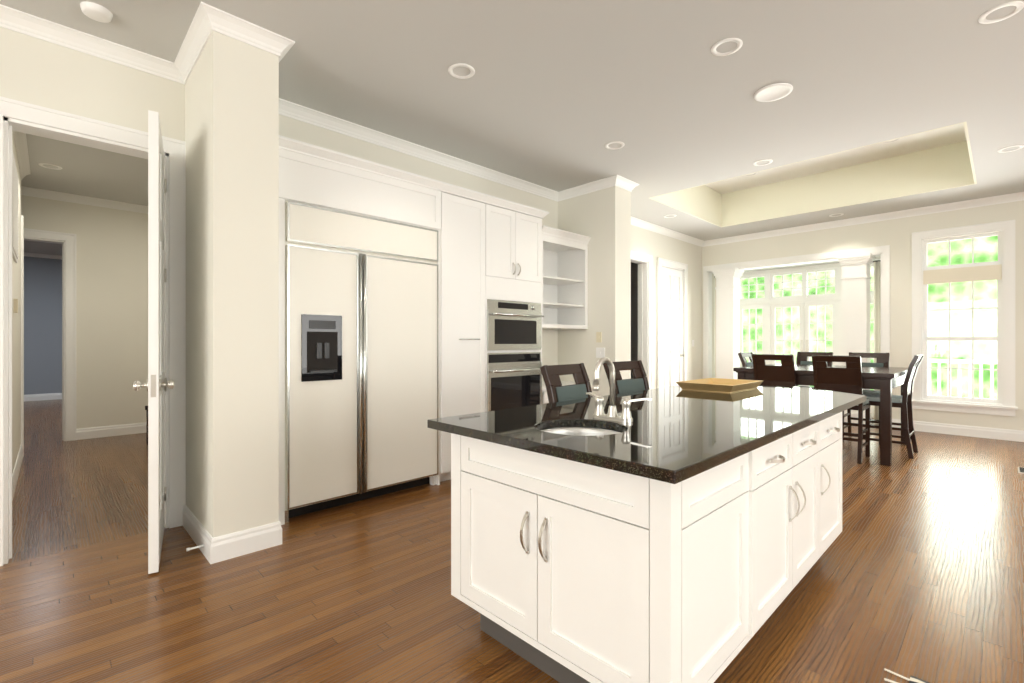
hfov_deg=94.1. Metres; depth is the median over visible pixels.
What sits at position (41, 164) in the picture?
recessed light
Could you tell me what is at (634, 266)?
wall
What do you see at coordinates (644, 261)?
door frame
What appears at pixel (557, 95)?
ceiling
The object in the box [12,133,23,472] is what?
wall
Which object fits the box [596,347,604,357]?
switch plate
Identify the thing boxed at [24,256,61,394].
wall
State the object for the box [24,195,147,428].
wall
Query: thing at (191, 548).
door stop
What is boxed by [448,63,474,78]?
recessed light
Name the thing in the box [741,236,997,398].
backdrop
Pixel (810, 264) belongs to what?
ceiling
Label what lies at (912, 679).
floor vent
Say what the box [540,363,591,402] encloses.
stool
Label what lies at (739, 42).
recessed light
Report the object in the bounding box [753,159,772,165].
recessed light
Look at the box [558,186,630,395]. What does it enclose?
wall
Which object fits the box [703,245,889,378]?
trim
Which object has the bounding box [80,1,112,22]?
smoke detector
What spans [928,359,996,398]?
railing
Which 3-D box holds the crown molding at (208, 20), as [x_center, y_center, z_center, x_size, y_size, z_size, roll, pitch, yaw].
[-1.864,-1.804,5.156,12.900,0.092,18.400,0,0,-44]
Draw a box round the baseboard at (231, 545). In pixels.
[12,393,1023,563]
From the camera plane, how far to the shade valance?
6.33 m
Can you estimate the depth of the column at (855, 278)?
7.10 m
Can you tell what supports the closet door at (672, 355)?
in the wall at (46, 75)
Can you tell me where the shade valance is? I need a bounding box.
[923,264,1001,283]
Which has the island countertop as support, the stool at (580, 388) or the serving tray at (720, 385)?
the serving tray at (720, 385)
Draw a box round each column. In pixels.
[185,31,278,537]
[712,267,743,378]
[837,253,875,423]
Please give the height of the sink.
0.168 m
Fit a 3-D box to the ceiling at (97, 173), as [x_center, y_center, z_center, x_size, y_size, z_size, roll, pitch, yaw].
[-4.501,-1.750,8.352,10.360,0.400,10.140,0,0,-44]
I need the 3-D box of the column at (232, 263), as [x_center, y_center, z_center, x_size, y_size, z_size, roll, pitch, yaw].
[-1.839,-0.300,3.098,0.350,3.100,0.790,0,0,-44]
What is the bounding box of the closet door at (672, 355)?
[661,266,684,387]
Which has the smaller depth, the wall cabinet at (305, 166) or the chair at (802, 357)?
the wall cabinet at (305, 166)
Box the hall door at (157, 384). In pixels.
[133,110,173,573]
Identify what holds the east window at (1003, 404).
in the wall at (895, 235)
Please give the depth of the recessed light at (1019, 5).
2.67 m
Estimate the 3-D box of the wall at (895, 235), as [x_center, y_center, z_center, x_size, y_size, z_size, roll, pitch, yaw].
[6.465,-0.300,5.945,0.160,3.100,8.260,0,0,-44]
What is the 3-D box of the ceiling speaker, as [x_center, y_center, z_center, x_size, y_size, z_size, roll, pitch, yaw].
[1.937,-1.846,3.534,0.256,0.012,0.256,0,0,-44]
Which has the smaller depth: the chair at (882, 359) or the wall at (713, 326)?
the chair at (882, 359)
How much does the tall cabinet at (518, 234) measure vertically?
2.624 m
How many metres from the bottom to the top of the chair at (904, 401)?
1.109 m
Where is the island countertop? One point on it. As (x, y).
(683, 434)
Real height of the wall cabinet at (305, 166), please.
0.403 m
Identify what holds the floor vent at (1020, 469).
in the floor
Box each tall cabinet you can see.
[439,181,490,479]
[491,196,546,410]
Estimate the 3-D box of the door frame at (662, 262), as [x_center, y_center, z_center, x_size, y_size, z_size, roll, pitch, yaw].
[2.659,-0.055,8.119,1.020,2.610,0.216,0,0,-44]
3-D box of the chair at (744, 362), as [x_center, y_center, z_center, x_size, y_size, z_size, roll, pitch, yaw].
[3.304,0.698,6.218,0.430,1.109,0.532,0,0,-44]
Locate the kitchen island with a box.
[451,413,841,682]
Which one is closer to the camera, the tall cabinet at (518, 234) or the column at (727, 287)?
the tall cabinet at (518, 234)
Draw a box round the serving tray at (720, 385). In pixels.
[676,378,762,392]
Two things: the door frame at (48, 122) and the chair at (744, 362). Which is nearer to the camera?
the door frame at (48, 122)
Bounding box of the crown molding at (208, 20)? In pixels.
[0,2,1023,259]
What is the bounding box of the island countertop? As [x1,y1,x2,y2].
[427,385,866,484]
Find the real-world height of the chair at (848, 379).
1.109 m
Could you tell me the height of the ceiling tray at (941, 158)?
0.630 m
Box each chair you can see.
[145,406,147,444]
[738,352,752,366]
[752,354,795,386]
[796,352,832,387]
[812,355,869,463]
[842,352,889,444]
[862,354,923,458]
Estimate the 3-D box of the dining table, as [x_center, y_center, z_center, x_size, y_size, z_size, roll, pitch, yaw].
[3.804,0.785,5.810,1.550,0.930,1.550,0,0,-44]
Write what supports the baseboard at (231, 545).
attached to the wall at (895, 235)
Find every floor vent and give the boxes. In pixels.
[884,668,929,682]
[1018,467,1023,472]
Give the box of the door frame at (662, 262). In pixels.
[657,257,687,387]
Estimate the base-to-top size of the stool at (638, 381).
1.109 m
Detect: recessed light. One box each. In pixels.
[39,163,62,169]
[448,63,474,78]
[605,141,624,149]
[711,38,742,55]
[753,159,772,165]
[978,1,1023,23]
[997,145,1023,152]
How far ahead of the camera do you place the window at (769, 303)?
8.62 m
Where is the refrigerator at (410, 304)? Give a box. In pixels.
[279,187,446,524]
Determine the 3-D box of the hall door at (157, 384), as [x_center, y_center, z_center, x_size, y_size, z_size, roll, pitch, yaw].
[-2.131,0.003,2.861,0.180,2.470,0.759,0,0,-34]
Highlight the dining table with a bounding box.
[733,364,909,465]
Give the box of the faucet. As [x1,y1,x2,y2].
[586,357,650,420]
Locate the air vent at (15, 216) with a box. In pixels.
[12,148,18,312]
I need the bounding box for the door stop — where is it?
[186,544,203,550]
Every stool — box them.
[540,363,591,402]
[603,360,649,393]
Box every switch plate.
[596,332,601,341]
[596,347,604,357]
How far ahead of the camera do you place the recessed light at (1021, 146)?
4.56 m
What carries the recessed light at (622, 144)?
in the ceiling at (557, 95)
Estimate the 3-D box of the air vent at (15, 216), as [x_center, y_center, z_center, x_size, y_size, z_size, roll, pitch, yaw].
[-4.053,-0.875,3.870,0.025,1.250,1.400,0,0,-44]
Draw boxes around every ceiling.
[0,0,1023,240]
[21,134,147,255]
[744,256,880,271]
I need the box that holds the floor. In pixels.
[0,399,1023,682]
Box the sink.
[535,421,622,436]
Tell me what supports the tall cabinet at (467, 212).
on the floor
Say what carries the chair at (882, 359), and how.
on the floor
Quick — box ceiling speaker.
[754,83,792,101]
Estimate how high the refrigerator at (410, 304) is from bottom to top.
2.280 m
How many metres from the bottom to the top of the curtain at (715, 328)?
2.452 m
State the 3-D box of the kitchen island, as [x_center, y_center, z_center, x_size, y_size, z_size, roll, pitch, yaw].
[0.831,0.810,2.412,2.050,0.880,1.032,0,0,-44]
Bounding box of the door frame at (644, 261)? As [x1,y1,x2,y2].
[631,251,652,388]
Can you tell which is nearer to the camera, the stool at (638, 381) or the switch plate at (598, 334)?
the stool at (638, 381)
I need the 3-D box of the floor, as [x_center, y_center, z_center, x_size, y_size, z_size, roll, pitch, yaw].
[-1.865,1.280,5.043,13.060,0.060,18.560,0,0,-44]
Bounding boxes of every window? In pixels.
[740,259,880,417]
[912,220,1017,415]
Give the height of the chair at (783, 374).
1.109 m
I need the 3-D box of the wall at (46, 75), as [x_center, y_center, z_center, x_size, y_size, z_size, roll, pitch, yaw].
[-1.154,-0.300,4.424,13.220,3.100,0.160,0,0,-44]
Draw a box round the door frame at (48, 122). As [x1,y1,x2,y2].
[0,96,185,565]
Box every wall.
[0,27,701,403]
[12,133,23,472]
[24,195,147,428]
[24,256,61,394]
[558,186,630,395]
[631,262,637,378]
[702,200,1023,430]
[712,273,714,377]
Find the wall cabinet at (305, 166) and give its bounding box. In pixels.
[279,135,438,218]
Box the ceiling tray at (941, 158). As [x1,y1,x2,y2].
[650,122,976,226]

